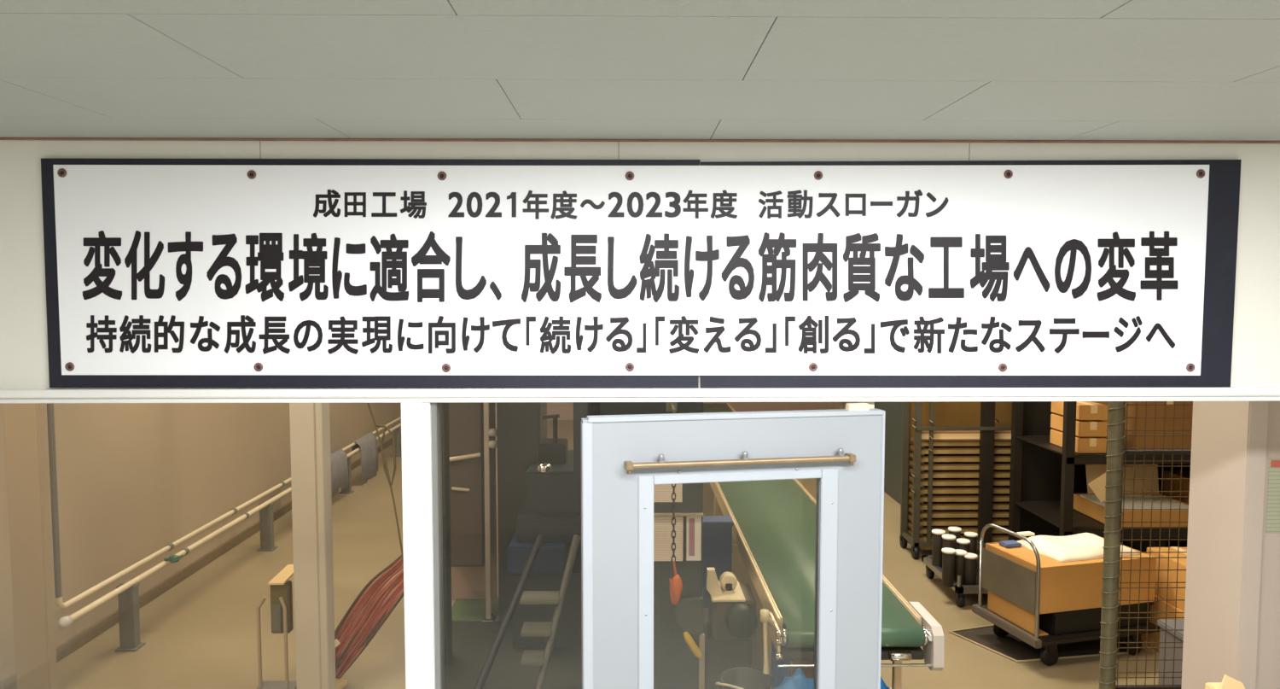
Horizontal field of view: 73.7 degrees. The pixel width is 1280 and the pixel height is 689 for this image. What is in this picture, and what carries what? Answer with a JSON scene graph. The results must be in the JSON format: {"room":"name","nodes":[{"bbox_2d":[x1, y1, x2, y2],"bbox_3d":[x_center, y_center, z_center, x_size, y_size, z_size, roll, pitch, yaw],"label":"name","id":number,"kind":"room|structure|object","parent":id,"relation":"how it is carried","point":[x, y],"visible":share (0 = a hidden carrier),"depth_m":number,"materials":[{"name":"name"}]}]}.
{"room":"factory corridor","nodes":[
{"label":"factory corridor","id":0,"kind":"room"},
{"bbox_2d":[0,402,401,682],"bbox_3d":[-4.057,-0.118,9.111,0.560,3.800,13.080,0,4,-1],"label":"wall","id":1,"kind":"structure","parent":0,"point":[134,480],"depth_m":6.47,"materials":[{"name":"beige paint"}]},
{"bbox_2d":[0,437,392,688],"bbox_3d":[-3.763,1.741,9.131,0.025,0.085,12.880,0,4,-1],"label":"baseboard","id":2,"kind":"structure","parent":1,"relation":"attached to","point":[73,643],"depth_m":6.66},
{"bbox_2d":[56,419,1159,688],"bbox_3d":[1.863,1.826,9.261,12.400,0.100,13.200,0,4,-1],"label":"floor","id":3,"kind":"structure","parent":0,"point":[200,632],"depth_m":6.01,"materials":[{"name":"concrete"}]},
{"bbox_2d":[3,402,57,688],"bbox_3d":[-3.437,0.154,4.753,0.189,3.800,0.070,0,4,-1],"label":"pillar","id":4,"kind":"structure","parent":3,"relation":"on","point":[25,423],"depth_m":4.79,"materials":[{"name":"beige paint"}]},
{"bbox_2d":[46,402,401,651],"bbox_3d":[-3.401,-0.157,9.729,0.190,3.800,9.860,0,4,-1],"label":"pipe rail","id":5,"kind":"object","parent":3,"relation":"on","point":[128,594],"visible":0.79,"depth_m":5.60,"materials":[{"name":"beige metal"}]},
{"bbox_2d":[330,448,348,496],"bbox_3d":[-3.421,1.438,9.559,0.156,0.435,0.603,0,4,-1],"label":"rag","id":6,"kind":"object","parent":5,"relation":"hanging from","point":[339,458],"visible":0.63,"depth_m":9.56,"materials":[{"name":"grey fabric"}]},
{"bbox_2d":[351,431,378,484],"bbox_3d":[-3.438,1.430,10.659,0.156,0.555,0.703,0,4,-1],"label":"rag","id":7,"kind":"object","parent":5,"relation":"hanging from","point":[368,443],"visible":0.99,"depth_m":10.63,"materials":[{"name":"grey fabric"}]},
{"bbox_2d":[256,564,296,688],"bbox_3d":[-2.140,1.678,5.037,0.240,0.722,0.160,0,4,-1],"label":"pedestal","id":8,"kind":"object","parent":3,"relation":"on","point":[280,585],"visible":0.95,"depth_m":5.01,"materials":[{"name":"grey paint"}]},
{"bbox_2d":[289,402,336,688],"bbox_3d":[-1.846,0.153,4.762,0.177,3.800,0.140,0,4,-1],"label":"pillar","id":9,"kind":"structure","parent":3,"relation":"on","point":[310,424],"depth_m":4.76,"materials":[{"name":"beige paint"}]},
{"bbox_2d":[335,677,347,688],"bbox_3d":[-1.847,2.027,5.003,0.120,0.030,0.260,1,4,19],"label":"floor plate","id":10,"kind":"object","parent":3,"relation":"on","point":[340,683],"visible":0.52,"depth_m":5.07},
{"bbox_2d":[451,401,498,599],"bbox_3d":[-1.308,0.647,6.485,0.430,2.600,0.112,0,4,-1],"label":"trim","id":11,"kind":"structure","parent":3,"relation":"on","point":[467,582],"depth_m":6.51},
{"bbox_2d":[448,401,485,566],"bbox_3d":[-1.290,0.638,6.263,0.315,1.956,0.354,0,4,-1],"label":"cabinet","id":12,"kind":"object","parent":11,"relation":"attached to","point":[466,419],"visible":0.58,"depth_m":6.17,"materials":[{"name":"beige metal"}]},
{"bbox_2d":[451,598,499,621],"bbox_3d":[-1.219,1.956,6.286,0.357,0.012,0.436,0,4,-1],"label":"floor mat","id":13,"kind":"object","parent":3,"relation":"on","point":[465,609],"visible":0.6,"depth_m":6.27,"materials":[{"name":"green rubber"}]},
{"bbox_2d":[482,401,496,621],"bbox_3d":[-1.065,0.775,6.042,0.108,2.400,0.120,0,4,-1],"label":"post","id":14,"kind":"object","parent":3,"relation":"on","point":[488,432],"visible":0.78,"depth_m":6.05,"materials":[{"name":"metal"}]},
{"bbox_2d":[444,621,581,688],"bbox_3d":[-0.575,2.028,5.149,1.600,0.010,1.841,0,4,-1],"label":"floor plate","id":15,"kind":"object","parent":3,"relation":"on","point":[472,641],"visible":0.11,"depth_m":5.36,"materials":[{"name":"grey metal"}]},
{"bbox_2d":[441,401,452,663],"bbox_3d":[-1.264,0.719,5.327,0.142,2.600,0.220,0,4,-1],"label":"post","id":16,"kind":"object","parent":15,"relation":"on","point":[445,405],"visible":0.35,"depth_m":5.31,"materials":[{"name":"black metal"}]},
{"bbox_2d":[334,553,404,678],"bbox_3d":[-1.550,1.496,5.187,0.774,1.054,0.211,-2,4,-24],"label":"cable bundle","id":17,"kind":"object","parent":16,"relation":"attached to","point":[363,629],"visible":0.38,"depth_m":5.12,"materials":[{"name":"red plastic"}]},
{"bbox_2d":[473,534,580,688],"bbox_3d":[-0.611,1.617,4.808,0.368,0.879,0.978,2,4,25],"label":"step ladder","id":18,"kind":"object","parent":15,"relation":"on","point":[530,657],"visible":1,"depth_m":4.87,"materials":[{"name":"grey metal"}]},
{"bbox_2d":[496,401,598,647],"bbox_3d":[-0.493,0.730,5.950,1.009,2.500,1.000,0,4,-1],"label":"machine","id":19,"kind":"object","parent":15,"relation":"on","point":[539,478],"visible":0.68,"depth_m":5.66,"materials":[{"name":"metal"}]},
{"bbox_2d":[507,529,570,572],"bbox_3d":[-0.671,1.370,5.787,0.371,0.173,0.600,0,4,-1],"label":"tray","id":20,"kind":"object","parent":19,"relation":"on","point":[552,555],"depth_m":5.49,"materials":[{"name":"plastic"}]},
{"bbox_2d":[598,401,703,688],"bbox_3d":[0.054,1.122,4.890,0.573,1.850,0.482,0,4,-1],"label":"wall","id":21,"kind":"structure","parent":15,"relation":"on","point":[675,665],"depth_m":4.68,"materials":[{"name":"beige paint"}]},
{"bbox_2d":[653,482,682,501],"bbox_3d":[0.115,0.727,4.643,0.230,0.264,0.002,0,4,-1],"label":"paper notice","id":22,"kind":"object","parent":21,"relation":"attached to","point":[662,492],"visible":0.21,"depth_m":4.65,"materials":[{"name":"beige paper"}]},
{"bbox_2d":[653,516,683,560],"bbox_3d":[0.118,1.062,4.664,0.236,0.248,0.002,0,4,-1],"label":"paper notice","id":23,"kind":"object","parent":21,"relation":"attached to","point":[662,525],"visible":0.64,"depth_m":4.67,"materials":[{"name":"white paper"}]},
{"bbox_2d":[665,401,682,604],"bbox_3d":[0.182,0.824,4.519,0.078,1.049,0.265,0,4,-1],"label":"hanging chain","id":24,"kind":"object","parent":21,"relation":"hanging from","point":[676,585],"visible":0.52,"depth_m":4.43,"materials":[{"name":"grey paint"}]},
{"bbox_2d":[682,512,685,563],"bbox_3d":[0.241,1.056,4.659,0.014,0.285,0.009,1,4,21],"label":"cord","id":25,"kind":"object","parent":21,"relation":"hanging from","point":[683,512],"visible":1,"depth_m":4.66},
{"bbox_2d":[674,596,703,657],"bbox_3d":[0.265,1.546,4.656,0.159,0.322,0.078,0,4,-1],"label":"scraper","id":26,"kind":"object","parent":21,"relation":"attached to","point":[689,611],"visible":0.98,"depth_m":4.64,"materials":[{"name":"metal"}]},
{"bbox_2d":[686,515,701,560],"bbox_3d":[0.294,1.056,4.666,0.080,0.254,0.002,0,4,-1],"label":"paper notice","id":27,"kind":"object","parent":21,"relation":"attached to","point":[693,522],"visible":1,"depth_m":4.67,"materials":[{"name":"white paper"}]},
{"bbox_2d":[698,633,704,688],"bbox_3d":[0.339,1.824,4.691,0.060,0.474,0.065,0,4,-1],"label":"post","id":28,"kind":"object","parent":3,"relation":"on","point":[701,636],"visible":1,"depth_m":4.67,"materials":[{"name":"beige metal"}]},
{"bbox_2d":[702,515,733,607],"bbox_3d":[0.517,1.584,5.788,0.213,0.816,0.160,0,4,-1],"label":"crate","id":29,"kind":"object","parent":3,"relation":"on","point":[717,530],"visible":0.57,"depth_m":5.71,"materials":[{"name":"grey plastic"}]},
{"bbox_2d":[715,666,772,688],"bbox_3d":[0.526,1.867,4.268,0.264,0.441,0.272,2,4,26],"label":"bucket","id":30,"kind":"object","parent":3,"relation":"on","point":[742,677],"visible":0.98,"depth_m":4.36,"materials":[{"name":"grey plastic"}]},
{"bbox_2d":[771,640,790,688],"bbox_3d":[0.702,1.783,4.261,0.080,0.609,0.100,0,4,-1],"label":"storage bin","id":31,"kind":"object","parent":3,"relation":"on","point":[778,674],"visible":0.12,"depth_m":4.21,"materials":[{"name":"grey plastic"}]},
{"bbox_2d":[773,667,814,688],"bbox_3d":[0.742,1.809,3.987,0.264,0.586,0.220,0,4,-1],"label":"plastic bag","id":32,"kind":"object","parent":3,"relation":"on","point":[798,680],"visible":0.92,"depth_m":3.95,"materials":[{"name":"blue plastic"}]},
{"bbox_2d":[790,660,814,678],"bbox_3d":[0.876,1.800,4.535,0.196,0.540,0.320,0,4,-1],"label":"carton","id":33,"kind":"object","parent":3,"relation":"on","point":[808,672],"visible":0.02,"depth_m":4.37,"materials":[{"name":"brown cardboard"}]},
{"bbox_2d":[703,401,943,688],"bbox_3d":[0.852,1.433,8.118,1.042,0.827,8.201,0,4,-1],"label":"conveyor","id":34,"kind":"object","parent":3,"relation":"on","point":[774,526],"visible":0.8,"depth_m":4.85,"materials":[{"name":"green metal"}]},
{"bbox_2d":[880,676,890,688],"bbox_3d":[1.082,1.810,3.994,0.267,0.583,0.209,0,4,-1],"label":"plastic bag","id":35,"kind":"object","parent":3,"relation":"on","point":[883,685],"visible":0.12,"depth_m":3.95,"materials":[{"name":"blue plastic"}]},
{"bbox_2d":[874,401,902,503],"bbox_3d":[3.207,0.727,10.015,0.687,2.000,1.412,0,4,-1],"label":"wall","id":36,"kind":"structure","parent":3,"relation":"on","point":[893,410],"depth_m":9.67,"materials":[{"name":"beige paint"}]},
{"bbox_2d":[921,554,988,606],"bbox_3d":[2.711,1.811,6.687,0.750,0.249,0.770,0,4,-1],"label":"dolly","id":37,"kind":"object","parent":3,"relation":"on","point":[960,590],"visible":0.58,"depth_m":6.38,"materials":[{"name":"metal"}]},
{"bbox_2d":[931,529,945,567],"bbox_3d":[2.379,1.635,6.807,0.104,0.308,0.104,0,4,-1],"label":"can","id":38,"kind":"object","parent":37,"relation":"on","point":[937,533],"visible":0.84,"depth_m":6.77,"materials":[{"name":"black metal"}]},
{"bbox_2d":[941,546,956,587],"bbox_3d":[2.320,1.675,6.417,0.104,0.275,0.104,0,4,-1],"label":"can","id":39,"kind":"object","parent":37,"relation":"on","point":[948,554],"visible":1,"depth_m":6.38,"materials":[{"name":"black metal"}]},
{"bbox_2d":[942,534,955,548],"bbox_3d":[2.417,1.646,6.688,0.104,0.301,0.104,0,4,-1],"label":"can","id":40,"kind":"object","parent":37,"relation":"on","point":[948,539],"visible":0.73,"depth_m":6.65,"materials":[{"name":"black metal"}]},
{"bbox_2d":[948,526,961,549],"bbox_3d":[2.546,1.632,6.909,0.104,0.300,0.104,0,4,-1],"label":"can","id":41,"kind":"object","parent":37,"relation":"on","point":[956,531],"visible":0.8,"depth_m":6.86,"materials":[{"name":"metal"}]},
{"bbox_2d":[954,548,967,584],"bbox_3d":[2.412,1.684,6.439,0.104,0.256,0.104,0,4,-1],"label":"can","id":42,"kind":"object","parent":37,"relation":"on","point":[959,555],"visible":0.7,"depth_m":6.40,"materials":[{"name":"black metal"}]},
{"bbox_2d":[956,538,970,552],"bbox_3d":[2.525,1.661,6.670,0.104,0.272,0.104,0,4,-1],"label":"can","id":43,"kind":"object","parent":37,"relation":"on","point":[962,544],"visible":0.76,"depth_m":6.63,"materials":[{"name":"metal"}]},
{"bbox_2d":[964,552,977,584],"bbox_3d":[2.478,1.694,6.411,0.104,0.239,0.104,0,4,-1],"label":"can","id":44,"kind":"object","parent":37,"relation":"on","point":[970,558],"visible":0.88,"depth_m":6.37,"materials":[{"name":"black metal"}]},
{"bbox_2d":[964,531,977,553],"bbox_3d":[2.651,1.648,6.841,0.104,0.277,0.104,0,4,-1],"label":"can","id":45,"kind":"object","parent":37,"relation":"on","point":[972,536],"visible":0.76,"depth_m":6.80,"materials":[{"name":"black metal"}]},
{"bbox_2d":[899,401,1012,558],"bbox_3d":[3.033,0.876,7.625,1.354,1.999,0.430,0,4,-1],"label":"rack","id":46,"kind":"object","parent":3,"relation":"on","point":[985,416],"visible":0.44,"depth_m":7.49,"materials":[{"name":"metal"}]},
{"bbox_2d":[907,541,985,549],"bbox_3d":[3.051,1.782,7.684,1.198,0.050,0.256,0,4,-1],"label":"tray","id":47,"kind":"object","parent":46,"relation":"in","point":[921,547],"visible":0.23,"depth_m":7.55,"materials":[{"name":"brown wood"}]},
{"bbox_2d":[907,513,1008,525],"bbox_3d":[3.051,1.568,7.670,1.198,0.050,0.256,0,4,-1],"label":"tray","id":48,"kind":"object","parent":46,"relation":"in","point":[937,520],"visible":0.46,"depth_m":7.55,"materials":[{"name":"brown wood"}]},
{"bbox_2d":[907,520,1008,533],"bbox_3d":[3.051,1.639,7.675,1.198,0.050,0.256,0,4,-1],"label":"tray","id":49,"kind":"object","parent":46,"relation":"in","point":[964,528],"visible":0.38,"depth_m":7.55,"materials":[{"name":"brown wood"}]},
{"bbox_2d":[907,529,1008,541],"bbox_3d":[3.051,1.711,7.679,1.198,0.050,0.256,0,4,-1],"label":"tray","id":50,"kind":"object","parent":46,"relation":"in","point":[994,536],"visible":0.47,"depth_m":7.56,"materials":[{"name":"brown wood"}]},
{"bbox_2d":[908,506,1008,517],"bbox_3d":[3.051,1.497,7.666,1.198,0.050,0.256,0,4,-1],"label":"tray","id":51,"kind":"object","parent":46,"relation":"in","point":[935,513],"visible":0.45,"depth_m":7.54,"materials":[{"name":"brown wood"}]},
{"bbox_2d":[908,490,1009,501],"bbox_3d":[3.051,1.354,7.657,1.198,0.050,0.256,0,4,-1],"label":"tray","id":52,"kind":"object","parent":46,"relation":"in","point":[937,497],"visible":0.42,"depth_m":7.53,"materials":[{"name":"brown wood"}]},
{"bbox_2d":[908,482,1009,494],"bbox_3d":[3.051,1.283,7.653,1.198,0.050,0.256,0,4,-1],"label":"tray","id":53,"kind":"object","parent":46,"relation":"in","point":[936,489],"visible":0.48,"depth_m":7.53,"materials":[{"name":"brown wood"}]},
{"bbox_2d":[908,497,1009,509],"bbox_3d":[3.051,1.425,7.662,1.198,0.050,0.256,0,4,-1],"label":"tray","id":54,"kind":"object","parent":46,"relation":"in","point":[935,505],"visible":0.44,"depth_m":7.54,"materials":[{"name":"brown wood"}]},
{"bbox_2d":[908,475,1010,485],"bbox_3d":[3.051,1.212,7.648,1.198,0.050,0.256,0,4,-1],"label":"tray","id":55,"kind":"object","parent":46,"relation":"in","point":[936,481],"visible":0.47,"depth_m":7.53,"materials":[{"name":"brown wood"}]},
{"bbox_2d":[909,466,1010,477],"bbox_3d":[3.051,1.141,7.644,1.198,0.050,0.256,0,4,-1],"label":"tray","id":56,"kind":"object","parent":46,"relation":"in","point":[937,473],"visible":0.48,"depth_m":7.52,"materials":[{"name":"brown wood"}]},
{"bbox_2d":[909,459,1010,470],"bbox_3d":[3.051,1.071,7.639,1.198,0.050,0.256,0,4,-1],"label":"tray","id":57,"kind":"object","parent":46,"relation":"in","point":[936,465],"visible":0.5,"depth_m":7.52,"materials":[{"name":"brown wood"}]},
{"bbox_2d":[909,451,1010,461],"bbox_3d":[3.051,1.000,7.635,1.198,0.050,0.256,0,4,-1],"label":"tray","id":58,"kind":"object","parent":46,"relation":"in","point":[937,457],"visible":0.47,"depth_m":7.51,"materials":[{"name":"brown wood"}]},
{"bbox_2d":[909,443,1011,453],"bbox_3d":[3.051,0.929,7.630,1.198,0.050,0.256,0,4,-1],"label":"tray","id":59,"kind":"object","parent":46,"relation":"in","point":[937,449],"visible":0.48,"depth_m":7.51,"materials":[{"name":"brown wood"}]},
{"bbox_2d":[909,436,1011,446],"bbox_3d":[3.051,0.859,7.626,1.198,0.050,0.256,0,4,-1],"label":"tray","id":60,"kind":"object","parent":46,"relation":"in","point":[924,441],"visible":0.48,"depth_m":7.50,"materials":[{"name":"brown wood"}]},
{"bbox_2d":[913,430,1011,438],"bbox_3d":[3.051,0.801,7.633,1.158,0.061,0.194,0,4,-1],"label":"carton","id":61,"kind":"object","parent":60,"relation":"on","point":[925,433],"visible":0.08,"depth_m":7.54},
{"bbox_2d":[948,624,1128,662],"bbox_3d":[2.892,1.987,5.785,1.394,0.016,0.653,-1,4,-17],"label":"floor mat","id":62,"kind":"object","parent":3,"relation":"on","point":[1009,646],"visible":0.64,"depth_m":5.64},
{"bbox_2d":[971,523,1160,665],"bbox_3d":[2.812,1.595,5.642,0.955,0.810,0.634,-1,4,-14],"label":"cart","id":63,"kind":"object","parent":62,"relation":"on","point":[1018,584],"visible":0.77,"depth_m":5.45,"materials":[{"name":"paint"}]},
{"bbox_2d":[987,590,1047,635],"bbox_3d":[2.455,1.732,5.559,0.090,0.150,0.474,-1,4,-14],"label":"cardboard sheet","id":64,"kind":"object","parent":63,"relation":"on","point":[1019,616],"visible":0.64,"depth_m":5.53,"materials":[{"name":"brown cardboard"}]},
{"bbox_2d":[1038,601,1152,634],"bbox_3d":[2.876,1.724,5.671,0.760,0.152,0.544,-1,4,-14],"label":"crate","id":65,"kind":"object","parent":63,"relation":"on","point":[1072,621],"visible":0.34,"depth_m":5.39,"materials":[{"name":"black plastic"}]},
{"bbox_2d":[985,536,1156,613],"bbox_3d":[2.832,1.502,5.646,0.870,0.293,0.534,-1,4,-14],"label":"carton","id":66,"kind":"object","parent":65,"relation":"on","point":[1078,584],"visible":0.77,"depth_m":5.38,"materials":[{"name":"brown cardboard"}]},
{"bbox_2d":[998,540,1021,547],"bbox_3d":[2.490,1.341,5.742,0.120,0.024,0.090,-1,4,-14],"label":"packet","id":67,"kind":"object","parent":66,"relation":"on","point":[1008,544],"visible":1,"depth_m":5.71,"materials":[{"name":"blue fabric"}]},
{"bbox_2d":[1017,532,1140,562],"bbox_3d":[2.899,1.324,5.678,0.640,0.072,0.449,-1,4,-15],"label":"paper sheet","id":68,"kind":"object","parent":66,"relation":"on","point":[1083,546],"visible":0.84,"depth_m":5.56,"materials":[{"name":"white paper"}]},
{"bbox_2d":[1016,530,1035,535],"bbox_3d":[2.622,1.287,5.806,0.110,0.016,0.055,-1,4,-14],"label":"packet","id":69,"kind":"object","parent":68,"relation":"on","point":[1026,532],"visible":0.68,"depth_m":5.79,"materials":[{"name":"beige paper"}]},
{"bbox_2d":[1008,401,1191,540],"bbox_3d":[4.851,0.675,6.839,3.366,2.500,0.920,0,4,-1],"label":"storage rack","id":70,"kind":"object","parent":3,"relation":"on","point":[1045,476],"visible":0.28,"depth_m":7.22,"materials":[{"name":"metal"}]},
{"bbox_2d":[1049,429,1106,453],"bbox_3d":[3.405,0.749,6.641,0.213,0.113,0.442,0,4,-1],"label":"carton","id":71,"kind":"object","parent":70,"relation":"on","point":[1083,445],"visible":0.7,"depth_m":6.42,"materials":[{"name":"brown cardboard"}]},
{"bbox_2d":[1050,413,1107,436],"bbox_3d":[3.405,0.624,6.634,0.213,0.113,0.442,0,4,-1],"label":"carton","id":72,"kind":"object","parent":71,"relation":"on","point":[1084,427],"visible":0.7,"depth_m":6.42,"materials":[{"name":"brown cardboard"}]},
{"bbox_2d":[1051,401,1107,419],"bbox_3d":[3.405,0.499,6.626,0.213,0.113,0.442,0,4,-1],"label":"carton","id":73,"kind":"object","parent":72,"relation":"on","point":[1085,410],"visible":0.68,"depth_m":6.41,"materials":[{"name":"brown cardboard"}]},
{"bbox_2d":[1014,500,1187,530],"bbox_3d":[4.841,1.364,6.872,3.316,0.012,0.880,0,4,-1],"label":"shelf","id":74,"kind":"object","parent":70,"relation":"attached to","point":[1049,510],"depth_m":6.71,"materials":[{"name":"metal"}]},
{"bbox_2d":[1016,435,1191,456],"bbox_3d":[4.841,0.802,6.837,3.316,0.012,0.880,0,4,-1],"label":"shelf","id":75,"kind":"object","parent":70,"relation":"attached to","point":[1041,440],"depth_m":6.60,"materials":[{"name":"metal"}]},
{"bbox_2d":[1073,464,1188,526],"bbox_3d":[3.817,1.151,6.740,0.914,0.430,0.635,0,4,-1],"label":"carton","id":76,"kind":"object","parent":70,"relation":"on","point":[1091,503],"visible":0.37,"depth_m":6.73,"materials":[{"name":"brown cardboard"}]},
{"bbox_2d":[1092,401,1192,449],"bbox_3d":[4.002,0.589,6.761,0.522,0.419,0.602,0,4,-1],"label":"carton","id":77,"kind":"object","parent":70,"relation":"on","point":[1131,409],"visible":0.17,"depth_m":6.46,"materials":[{"name":"brown cardboard"}]},
{"bbox_2d":[1120,537,1167,551],"bbox_3d":[3.997,1.576,6.841,0.312,0.403,0.544,0,4,-1],"label":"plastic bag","id":78,"kind":"object","parent":70,"relation":"on","point":[1136,544],"visible":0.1,"depth_m":6.62,"materials":[{"name":"plastic"}]},
{"bbox_2d":[1162,470,1190,504],"bbox_3d":[4.614,1.210,6.809,0.526,0.299,0.602,0,4,-1],"label":"carton","id":79,"kind":"object","parent":70,"relation":"on","point":[1166,474],"visible":0.07,"depth_m":6.93,"materials":[{"name":"brown cardboard"}]},
{"bbox_2d":[1166,537,1187,546],"bbox_3d":[4.345,1.580,6.838,0.300,0.428,0.547,0,4,-1],"label":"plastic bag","id":80,"kind":"object","parent":70,"relation":"on","point":[1172,543],"visible":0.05,"depth_m":6.70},
{"bbox_2d":[1098,401,1192,688],"bbox_3d":[2.884,1.066,4.186,1.254,2.050,0.082,0,4,-3],"label":"wire mesh fence","id":81,"kind":"object","parent":3,"relation":"on","point":[1115,451],"visible":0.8,"depth_m":4.14,"materials":[{"name":"metal"}]},
{"bbox_2d":[1140,593,1184,651],"bbox_3d":[3.585,1.833,5.529,0.404,0.351,0.502,0,4,-1],"label":"carton","id":82,"kind":"object","parent":3,"relation":"on","point":[1161,604],"visible":0.04,"depth_m":5.57,"materials":[{"name":"brown cardboard"}]},
{"bbox_2d":[1146,546,1186,610],"bbox_3d":[3.590,1.515,5.510,0.374,0.286,0.462,0,4,-1],"label":"carton","id":83,"kind":"object","parent":82,"relation":"on","point":[1163,561],"visible":0.17,"depth_m":5.49,"materials":[{"name":"brown cardboard"}]},
{"bbox_2d":[1157,618,1184,684],"bbox_3d":[3.025,1.805,4.567,0.288,0.526,0.424,0,4,-1],"label":"bin","id":84,"kind":"object","parent":3,"relation":"on","point":[1160,622],"visible":0.28,"depth_m":4.66,"materials":[{"name":"grey plastic"}]},
{"bbox_2d":[1204,674,1245,688],"bbox_3d":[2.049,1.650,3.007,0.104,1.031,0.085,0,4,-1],"label":"carton","id":85,"kind":"object","parent":3,"relation":"on","point":[1228,682],"visible":1,"depth_m":2.94,"materials":[{"name":"beige cardboard"}]},
{"bbox_2d":[1181,400,1279,688],"bbox_3d":[2.495,0.854,3.167,0.750,2.600,0.300,0,4,-1],"label":"wall","id":86,"kind":"structure","parent":3,"relation":"on","point":[1231,626],"depth_m":3.06,"materials":[{"name":"beige paint"}]},
{"bbox_2d":[1265,458,1279,532],"bbox_3d":[2.279,0.534,3.012,0.128,0.266,0.003,0,4,-1],"label":"notice sheet","id":87,"kind":"object","parent":86,"relation":"attached to","point":[1272,525],"visible":1,"depth_m":3.01,"materials":[{"name":"beige paper"}]},
{"bbox_2d":[0,0,1279,140],"bbox_3d":[0.004,-0.448,-0.329,7.400,0.060,5.600,0,4,-1],"label":"ceiling","id":88,"kind":"structure","parent":0,"point":[1179,70],"depth_m":1.68,"materials":[{"name":"white paint"}]},
{"bbox_2d":[0,139,1279,388],"bbox_3d":[1.961,0.288,2.613,12.400,3.800,0.120,0,4,-1],"label":"wall","id":89,"kind":"structure","parent":0,"point":[24,356],"depth_m":2.48,"materials":[{"name":"white paint"}]},
{"bbox_2d":[0,401,401,688],"bbox_3d":[-1.640,0.764,2.558,1.895,1.216,0.060,0,4,-1],"label":"window","id":90,"kind":"structure","parent":89,"relation":"in","point":[363,402],"depth_m":2.52,"materials":[{"name":"paint"}]},
{"bbox_2d":[40,158,699,387],"bbox_3d":[-0.770,-0.202,2.475,1.887,0.662,0.012,0,4,-1],"label":"board","id":91,"kind":"object","parent":89,"relation":"attached to","point":[56,379],"visible":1,"depth_m":2.48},
{"bbox_2d":[52,164,1209,375],"bbox_3d":[-0.009,-0.214,2.477,3.331,0.615,0.003,0,4,-1],"label":"banner","id":92,"kind":"object","parent":91,"relation":"attached to","point":[1009,270],"visible":1,"depth_m":2.48,"materials":[{"name":"white plastic"}]},
{"bbox_2d":[401,401,427,688],"bbox_3d":[-0.665,1.175,2.599,0.062,2.030,0.120,0,4,-1],"label":"trim","id":93,"kind":"structure","parent":89,"relation":"attached to","point":[412,441],"depth_m":2.50,"materials":[{"name":"paint"}]},
{"bbox_2d":[423,401,444,688],"bbox_3d":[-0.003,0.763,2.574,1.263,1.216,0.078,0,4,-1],"label":"door frame","id":94,"kind":"structure","parent":89,"relation":"in","point":[432,410],"depth_m":2.53,"materials":[{"name":"paint"}]},
{"bbox_2d":[259,140,970,160],"bbox_3d":[-0.067,-0.562,2.469,2.053,0.060,0.002,0,4,-1],"label":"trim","id":95,"kind":"structure","parent":89,"relation":"attached to","point":[259,141],"depth_m":2.47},
{"bbox_2d":[0,386,1279,402],"bbox_3d":[-0.138,0.145,2.548,4.900,0.039,0.128,0,4,-1],"label":"trim","id":96,"kind":"structure","parent":89,"relation":"attached to","point":[1232,393],"depth_m":2.49,"materials":[{"name":"paint"}]},
{"bbox_2d":[0,137,1279,143],"bbox_3d":[-0.037,-0.588,2.462,7.400,0.007,0.012,0,4,-1],"label":"trim","id":97,"kind":"structure","parent":89,"relation":"attached to","point":[1,138],"depth_m":2.46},
{"bbox_2d":[581,402,885,688],"bbox_3d":[0.276,1.177,2.454,0.880,2.005,0.074,-1,4,-10],"label":"door","id":98,"kind":"structure","parent":89,"relation":"in","point":[623,456],"depth_m":2.39,"materials":[{"name":"metal"}]},
{"bbox_2d":[839,401,874,408],"bbox_3d":[0.653,1.175,2.634,0.082,2.026,0.090,0,4,-1],"label":"trim","id":99,"kind":"structure","parent":89,"relation":"attached to","point":[842,404],"depth_m":2.53,"materials":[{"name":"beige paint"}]},
{"bbox_2d":[699,159,1241,388],"bbox_3d":[0.964,-0.203,2.501,1.576,0.673,0.012,0,4,-1],"label":"board","id":100,"kind":"object","parent":89,"relation":"attached to","point":[1224,175],"visible":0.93,"depth_m":2.51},
{"bbox_2d":[546,401,839,419],"bbox_3d":[1.766,-0.526,15.626,12.400,3.800,0.200,0,4,-1],"label":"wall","id":101,"kind":"structure","parent":0,"point":[565,410],"depth_m":15.63,"materials":[{"name":"beige paint"}]},
{"bbox_3d":[1.962,-2.070,9.079,12.200,0.100,13.080,0,4,-1],"label":"ceiling","id":102,"kind":"structure","parent":0,"visible":0},
{"bbox_2d":[366,402,403,564],"bbox_3d":[-1.568,-0.131,5.074,0.433,3.273,0.105,1,4,13],"label":"rope","id":103,"kind":"object","parent":102,"relation":"hanging from","point":[384,460],"visible":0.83,"depth_m":5.11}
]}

